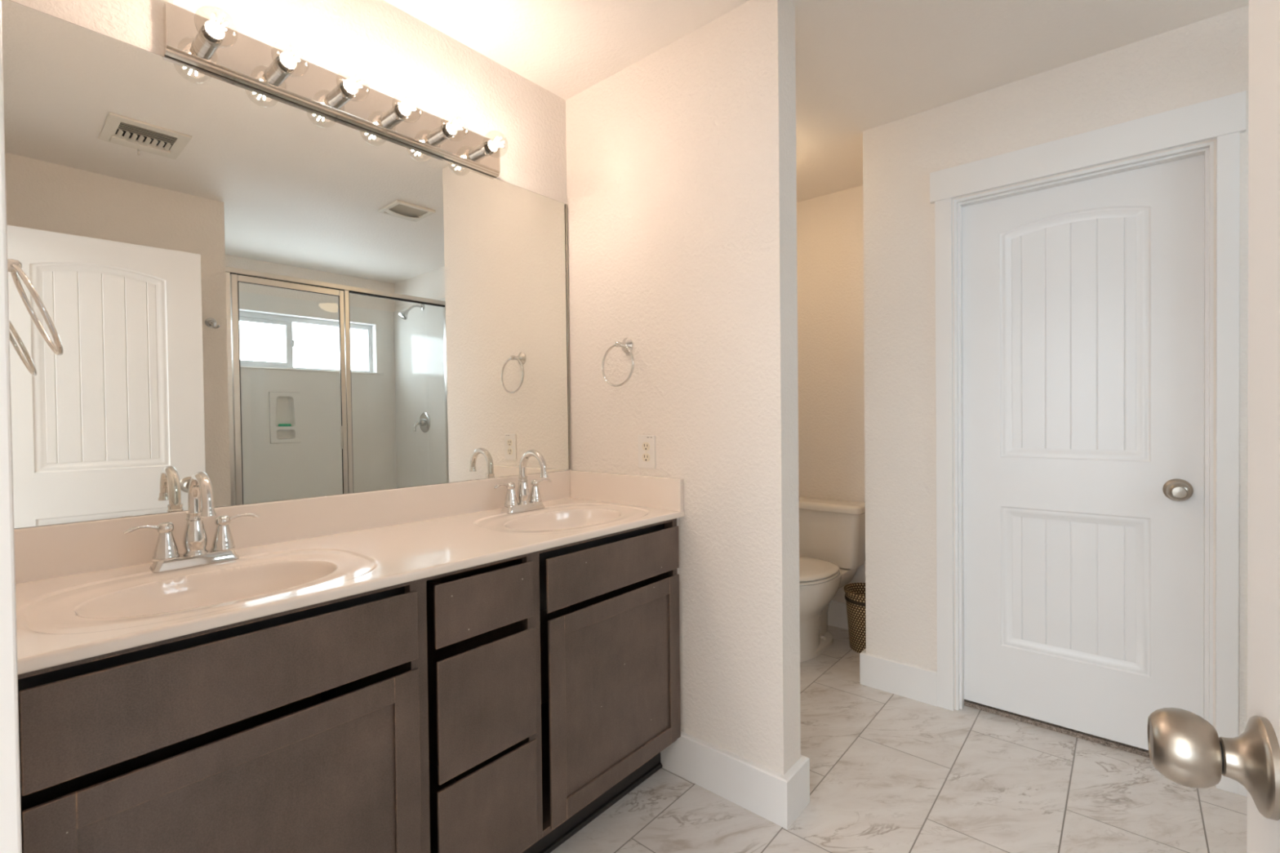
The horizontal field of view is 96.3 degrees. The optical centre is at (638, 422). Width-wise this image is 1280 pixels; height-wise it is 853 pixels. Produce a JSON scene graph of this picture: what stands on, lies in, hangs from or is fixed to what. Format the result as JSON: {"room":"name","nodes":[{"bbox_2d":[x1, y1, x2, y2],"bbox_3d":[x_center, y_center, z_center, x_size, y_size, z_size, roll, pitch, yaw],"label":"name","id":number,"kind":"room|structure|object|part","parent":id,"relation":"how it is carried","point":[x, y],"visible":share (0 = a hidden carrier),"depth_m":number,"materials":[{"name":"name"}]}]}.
{"room":"bathroom","nodes":[
{"label":"bathroom","id":0,"kind":"room"},
{"bbox_2d":[10,0,570,470],"bbox_3d":[-0.286,-0.045,2.356,0.120,2.462,3.435,0,1,41],"label":"wall","id":1,"kind":"structure","parent":0,"point":[397,51],"depth_m":1.74,"materials":[{"name":"beige paint"}]},
{"bbox_2d":[1,0,570,528],"bbox_3d":[-0.772,-0.326,1.685,0.014,1.050,1.528,0,1,41],"label":"wall mirror","id":2,"kind":"object","parent":1,"relation":"attached to","point":[270,298],"visible":1,"depth_m":1.44,"materials":[{"name":"silver mirror"}]},
{"bbox_2d":[13,470,570,583],"bbox_3d":[-0.767,0.255,1.687,0.019,0.111,1.548,0,1,41],"label":"backsplash","id":3,"kind":"structure","parent":1,"relation":"attached to","point":[64,549],"depth_m":1.46,"materials":[{"name":"stone"}]},
{"bbox_2d":[163,1,508,177],"bbox_3d":[-0.742,-0.909,1.617,0.150,0.113,0.909,0,1,41],"label":"light bar","id":4,"kind":"object","parent":1,"relation":"attached to","point":[192,39],"visible":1,"depth_m":1.53,"materials":[{"name":"metal"}]},
{"bbox_2d":[195,23,223,52],"bbox_3d":[-1.006,-0.903,1.344,0.045,0.043,0.043,0,1,41],"label":"socket","id":5,"kind":"object","parent":4,"relation":"attached to","point":[202,46],"depth_m":1.34,"materials":[{"name":"silver metal"}]},
{"bbox_3d":[-0.966,-0.903,1.310,0.091,0.081,0.081,0,1,41],"label":"bulb","id":6,"kind":"part","parent":4,"relation":"part of","materials":[{"name":"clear glass"}]},
{"bbox_2d":[269,54,294,79],"bbox_3d":[-0.907,-0.906,1.459,0.045,0.043,0.043,0,1,41],"label":"socket","id":7,"kind":"object","parent":4,"relation":"attached to","point":[275,73],"depth_m":1.46,"materials":[{"name":"silver metal"}]},
{"bbox_2d":[332,80,355,103],"bbox_3d":[-0.809,-0.908,1.574,0.045,0.043,0.043,0,1,41],"label":"socket","id":8,"kind":"object","parent":4,"relation":"attached to","point":[340,95],"depth_m":1.57,"materials":[{"name":"silver metal"}]},
{"bbox_2d":[386,103,408,124],"bbox_3d":[-0.710,-0.911,1.689,0.045,0.043,0.043,0,1,41],"label":"socket","id":9,"kind":"object","parent":4,"relation":"attached to","point":[393,115],"depth_m":1.68,"materials":[{"name":"silver metal"}]},
{"bbox_2d":[434,123,453,142],"bbox_3d":[-0.611,-0.913,1.804,0.045,0.043,0.043,0,1,41],"label":"socket","id":10,"kind":"object","parent":4,"relation":"attached to","point":[441,134],"depth_m":1.80,"materials":[{"name":"silver metal"}]},
{"bbox_2d":[475,140,493,158],"bbox_3d":[-0.512,-0.916,1.919,0.045,0.043,0.043,0,1,41],"label":"socket","id":11,"kind":"object","parent":4,"relation":"attached to","point":[482,151],"depth_m":1.91,"materials":[{"name":"silver metal"}]},
{"bbox_2d":[565,0,800,775],"bbox_3d":[0.110,-0.045,2.025,0.913,2.462,0.115,0,1,41],"label":"wall partition","id":12,"kind":"structure","parent":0,"point":[682,168],"depth_m":1.84,"materials":[{"name":"beige paint"}]},
{"bbox_2d":[601,337,634,386],"bbox_3d":[-0.059,-0.218,2.050,0.155,0.179,0.062,0,1,41],"label":"towel ring","id":13,"kind":"object","parent":12,"relation":"attached to","point":[627,344],"visible":1,"depth_m":2.05,"materials":[{"name":"silver metal"}]},
{"bbox_3d":[-0.059,-0.280,2.050,0.055,0.055,0.060,0,1,41],"label":"wall post","id":14,"kind":"part","parent":13,"relation":"part of","materials":[{"name":"silver metal"}]},
{"bbox_2d":[638,435,655,469],"bbox_3d":[0.029,0.102,2.016,0.077,0.117,0.009,0,1,41],"label":"power outlet","id":15,"kind":"object","parent":12,"relation":"attached to","point":[646,443],"visible":1,"depth_m":2.01,"materials":[{"name":"white plastic"}]},
{"bbox_2d":[642,453,649,462],"bbox_3d":[0.027,0.122,2.014,0.034,0.028,0.002,0,1,41],"label":"receptacle","id":16,"kind":"object","parent":15,"relation":"attached to","point":[646,456],"depth_m":2.01,"materials":[{"name":"beige plastic"}]},
{"bbox_2d":[642,442,649,450],"bbox_3d":[0.027,0.083,2.013,0.034,0.028,0.002,0,1,41],"label":"receptacle","id":17,"kind":"object","parent":15,"relation":"attached to","point":[646,446],"depth_m":2.01,"materials":[{"name":"beige plastic"}]},
{"bbox_2d":[660,731,809,829],"bbox_3d":[0.130,1.115,2.032,0.933,0.141,0.155,0,1,41],"label":"baseboard","id":18,"kind":"structure","parent":12,"relation":"attached to","point":[780,799],"depth_m":1.77,"materials":[{"name":"white paint"}]},
{"bbox_2d":[384,0,1248,202],"bbox_3d":[-0.250,-1.298,0.002,5.400,0.100,6.920,0,1,41],"label":"ceiling","id":19,"kind":"structure","parent":0,"point":[861,65],"depth_m":1.92,"materials":[{"name":"beige paint"}]},
{"bbox_2d":[796,185,865,603],"bbox_3d":[2.205,-0.072,2.403,3.600,2.462,0.120,0,1,41],"label":"wall","id":20,"kind":"structure","parent":0,"point":[830,227],"depth_m":3.26,"materials":[{"name":"beige paint"}]},
{"bbox_2d":[827,600,848,629],"bbox_3d":[1.100,1.089,3.285,0.774,0.141,0.017,0,1,41],"label":"baseboard","id":21,"kind":"structure","parent":20,"relation":"attached to","point":[837,612],"depth_m":3.25,"materials":[{"name":"white paint"}]},
{"bbox_2d":[551,625,1247,852],"bbox_3d":[1.125,1.235,1.236,3.720,0.100,3.340,0,1,41],"label":"floor","id":22,"kind":"structure","parent":0,"point":[890,772],"depth_m":1.79,"materials":[{"name":"tile"}]},
{"bbox_2d":[17,518,680,852],"bbox_3d":[-0.558,0.764,1.521,0.549,0.872,1.545,0,1,41],"label":"vanity cabinet","id":23,"kind":"object","parent":22,"relation":"on","point":[505,705],"visible":0.9,"depth_m":1.18,"materials":[{"name":"brown wood"}]},
{"bbox_3d":[-0.705,0.426,1.028,0.005,0.181,0.592,0,1,41],"label":"rail","id":24,"kind":"part","parent":23,"relation":"part of","materials":[{"name":"brown wood"}]},
{"bbox_3d":[-0.657,0.431,0.998,0.018,0.144,0.570,0,1,41],"label":"false drawer","id":25,"kind":"part","parent":23,"relation":"part of","materials":[{"name":"brown wood"}]},
{"bbox_3d":[-0.653,0.796,1.002,0.018,0.545,0.570,0,1,41],"label":"cabinet door","id":26,"kind":"part","parent":23,"relation":"part of","materials":[{"name":"brown wood"}]},
{"bbox_3d":[-0.655,0.796,1.004,0.008,0.447,0.472,0,1,41],"label":"door panel","id":27,"kind":"part","parent":23,"relation":"part of","materials":[{"name":"brown wood"}]},
{"bbox_2d":[13,470,684,675],"bbox_3d":[-0.561,0.322,1.511,0.560,0.246,1.550,0,1,41],"label":"countertop","id":28,"kind":"structure","parent":23,"relation":"on","point":[86,589],"depth_m":1.30,"materials":[{"name":"stone"}]},
{"bbox_2d":[123,471,258,573],"bbox_3d":[-0.987,0.211,1.276,0.177,0.210,0.177,-1,1,-5],"label":"faucet","id":29,"kind":"object","parent":28,"relation":"on","point":[166,557],"visible":1,"depth_m":1.26,"materials":[{"name":"silver metal"}]},
{"bbox_3d":[-1.047,0.225,1.210,0.014,0.015,0.063,0,1,37],"label":"lever","id":30,"kind":"part","parent":29,"relation":"part of","materials":[{"name":"silver metal"}]},
{"bbox_3d":[-1.024,0.255,1.242,0.046,0.079,0.046,0,1,41],"label":"handle","id":31,"kind":"part","parent":29,"relation":"part of","materials":[{"name":"silver metal"}]},
{"bbox_3d":[-0.990,0.304,1.282,0.055,0.024,0.156,0,1,41],"label":"plate","id":32,"kind":"part","parent":29,"relation":"part of","materials":[{"name":"silver metal"}]},
{"bbox_3d":[-0.991,0.246,1.281,0.045,0.096,0.045,0,1,41],"label":"spout","id":33,"kind":"part","parent":29,"relation":"part of","materials":[{"name":"silver metal"}]},
{"bbox_3d":[-0.950,0.155,1.244,0.134,0.098,0.024,0,1,41],"label":"spout","id":34,"kind":"part","parent":29,"relation":"part of","materials":[{"name":"silver metal"}]},
{"bbox_3d":[-0.957,0.254,1.320,0.046,0.079,0.046,0,1,41],"label":"handle","id":35,"kind":"part","parent":29,"relation":"part of","materials":[{"name":"silver metal"}]},
{"bbox_3d":[-0.930,0.222,1.346,0.014,0.015,0.063,0,1,44],"label":"lever","id":36,"kind":"part","parent":29,"relation":"part of","materials":[{"name":"silver metal"}]},
{"bbox_2d":[493,449,551,514],"bbox_3d":[-0.393,0.196,1.968,0.177,0.210,0.177,-1,1,-5],"label":"faucet","id":37,"kind":"object","parent":28,"relation":"on","point":[526,501],"visible":1,"depth_m":1.95,"materials":[{"name":"silver metal"}]},
{"bbox_3d":[-0.453,0.210,1.902,0.014,0.015,0.063,0,1,37],"label":"lever","id":38,"kind":"part","parent":37,"relation":"part of","materials":[{"name":"silver metal"}]},
{"bbox_3d":[-0.430,0.240,1.934,0.046,0.079,0.046,0,1,41],"label":"handle","id":39,"kind":"part","parent":37,"relation":"part of","materials":[{"name":"silver metal"}]},
{"bbox_3d":[-0.397,0.289,1.974,0.055,0.024,0.156,0,1,41],"label":"plate","id":40,"kind":"part","parent":37,"relation":"part of","materials":[{"name":"silver metal"}]},
{"bbox_3d":[-0.397,0.231,1.973,0.045,0.096,0.045,0,1,41],"label":"spout","id":41,"kind":"part","parent":37,"relation":"part of","materials":[{"name":"silver metal"}]},
{"bbox_3d":[-0.356,0.140,1.936,0.134,0.098,0.024,0,1,41],"label":"spout","id":42,"kind":"part","parent":37,"relation":"part of","materials":[{"name":"silver metal"}]},
{"bbox_3d":[-0.363,0.239,2.012,0.046,0.079,0.046,0,1,41],"label":"handle","id":43,"kind":"part","parent":37,"relation":"part of","materials":[{"name":"silver metal"}]},
{"bbox_3d":[-0.336,0.207,2.038,0.014,0.015,0.063,0,1,44],"label":"lever","id":44,"kind":"part","parent":37,"relation":"part of","materials":[{"name":"silver metal"}]},
{"bbox_3d":[-0.358,0.420,1.346,0.018,0.139,0.268,0,1,41],"label":"drawer","id":45,"kind":"part","parent":23,"relation":"part of","materials":[{"name":"brown wood"}]},
{"bbox_3d":[-0.353,0.653,1.352,0.018,0.269,0.268,0,1,41],"label":"drawer","id":46,"kind":"part","parent":23,"relation":"part of","materials":[{"name":"brown wood"}]},
{"bbox_3d":[-0.351,0.932,1.354,0.018,0.259,0.271,0,1,41],"label":"drawer","id":47,"kind":"part","parent":23,"relation":"part of","materials":[{"name":"brown wood"}]},
{"bbox_3d":[-0.106,0.411,1.726,0.005,0.181,0.592,0,1,41],"label":"rail","id":48,"kind":"part","parent":23,"relation":"part of","materials":[{"name":"brown wood"}]},
{"bbox_3d":[-0.056,0.418,1.698,0.018,0.140,0.566,0,1,41],"label":"false drawer","id":49,"kind":"part","parent":23,"relation":"part of","materials":[{"name":"brown wood"}]},
{"bbox_3d":[-0.051,0.781,1.704,0.018,0.545,0.562,0,1,41],"label":"cabinet door","id":50,"kind":"part","parent":23,"relation":"part of","materials":[{"name":"brown wood"}]},
{"bbox_3d":[-0.053,0.781,1.706,0.008,0.447,0.464,0,1,41],"label":"door panel","id":51,"kind":"part","parent":23,"relation":"part of","materials":[{"name":"brown wood"}]},
{"bbox_2d":[799,496,865,662],"bbox_3d":[0.881,0.802,3.001,0.456,0.728,0.712,0,1,41],"label":"toilet","id":52,"kind":"object","parent":22,"relation":"on","point":[832,532],"visible":0.52,"depth_m":3.02,"materials":[{"name":"white ceramic"}]},
{"bbox_3d":[0.801,0.759,2.908,0.372,0.015,0.468,0,1,41],"label":"seat","id":53,"kind":"part","parent":52,"relation":"part of","materials":[{"name":"white plastic"}]},
{"bbox_3d":[0.801,0.738,2.909,0.368,0.022,0.466,0,1,41],"label":"seat lid","id":54,"kind":"part","parent":52,"relation":"part of","materials":[{"name":"white plastic"}]},
{"bbox_3d":[1.044,0.625,3.192,0.428,0.306,0.193,0,1,41],"label":"tank","id":55,"kind":"part","parent":52,"relation":"part of","materials":[{"name":"white ceramic"}]},
{"bbox_3d":[1.038,0.456,3.186,0.456,0.044,0.216,0,1,41],"label":"tank lid","id":56,"kind":"part","parent":52,"relation":"part of","materials":[{"name":"white ceramic"}]},
{"bbox_2d":[844,582,866,653],"bbox_3d":[1.181,1.007,2.942,0.236,0.310,0.236,0,1,41],"label":"basket","id":57,"kind":"object","parent":22,"relation":"on","point":[855,593],"visible":0.52,"depth_m":2.89,"materials":[{"name":"brown wicker"}]},
{"bbox_2d":[964,699,1150,758],"bbox_3d":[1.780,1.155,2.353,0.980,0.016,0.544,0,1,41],"label":"threshold","id":58,"kind":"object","parent":22,"relation":"on","point":[1095,739],"depth_m":2.16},
{"bbox_2d":[862,4,1248,736],"bbox_3d":[1.673,-0.063,2.057,1.656,2.462,0.115,0,1,41],"label":"wall","id":59,"kind":"structure","parent":0,"point":[1207,59],"depth_m":2.38,"materials":[{"name":"beige paint"}]},
{"bbox_2d":[962,154,1204,750],"bbox_3d":[1.589,0.125,2.108,0.711,2.032,0.108,0,1,41],"label":"door","id":60,"kind":"structure","parent":59,"relation":"in","point":[1083,301],"depth_m":2.09,"materials":[{"name":"white paint"}]},
{"bbox_3d":[1.788,0.227,1.896,0.061,0.061,0.042,0,1,41],"label":"knob","id":61,"kind":"part","parent":60,"relation":"part of","materials":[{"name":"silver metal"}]},
{"bbox_2d":[929,90,1245,794],"bbox_3d":[1.588,0.072,2.119,0.894,2.194,0.136,0,1,41],"label":"door frame","id":62,"kind":"structure","parent":59,"relation":"attached to","point":[1223,119],"depth_m":1.89,"materials":[{"name":"white paint"}]},
{"bbox_2d":[1238,782,1247,796],"bbox_3d":[2.082,1.099,1.645,0.500,0.141,0.016,0,1,41],"label":"baseboard","id":63,"kind":"structure","parent":59,"relation":"attached to","point":[1242,791],"depth_m":1.80,"materials":[{"name":"white paint"}]},
{"bbox_3d":[-0.490,-0.018,0.344,2.190,2.462,0.115,0,1,41],"label":"wall","id":64,"kind":"structure","parent":0,"visible":0},
{"bbox_2d":[0,0,22,852],"bbox_3d":[-0.213,0.143,0.111,0.945,2.140,0.152,0,1,41],"label":"door frame","id":65,"kind":"structure","parent":64,"relation":"attached to","point":[11,839],"depth_m":0.41,"materials":[{"name":"white paint"}]},
{"bbox_2d":[7,258,63,355],"bbox_3d":[-1.020,-0.199,0.940,0.155,0.170,0.105,0,1,41],"label":"towel ring","id":66,"kind":"object","parent":64,"relation":"attached to","point":[15,267],"visible":0.9,"depth_m":0.94,"materials":[{"name":"silver metal"}]},
{"bbox_3d":[-1.035,-0.256,0.922,0.055,0.055,0.060,0,1,41],"label":"wall post","id":67,"kind":"part","parent":66,"relation":"part of","materials":[{"name":"silver metal"}]},
{"bbox_2d":[1147,0,1279,852],"bbox_3d":[0.323,0.177,0.234,0.108,2.032,0.722,0,1,36],"label":"door","id":68,"kind":"structure","parent":64,"relation":"in","point":[1184,748],"depth_m":0.47,"materials":[{"name":"white paint"}]},
{"bbox_3d":[0.470,0.280,0.494,0.042,0.061,0.061,0,1,36],"label":"knob","id":69,"kind":"part","parent":68,"relation":"part of","materials":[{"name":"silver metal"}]},
{"bbox_3d":[1.286,-0.067,2.789,0.115,2.462,0.491,0,1,41],"label":"wall","id":70,"kind":"structure","parent":0,"visible":0},
{"bbox_2d":[859,648,937,706],"bbox_3d":[1.308,1.094,2.692,0.314,0.141,0.606,0,1,41],"label":"baseboard","id":71,"kind":"structure","parent":70,"relation":"attached to","point":[918,683],"depth_m":2.46,"materials":[{"name":"white paint"}]}
]}

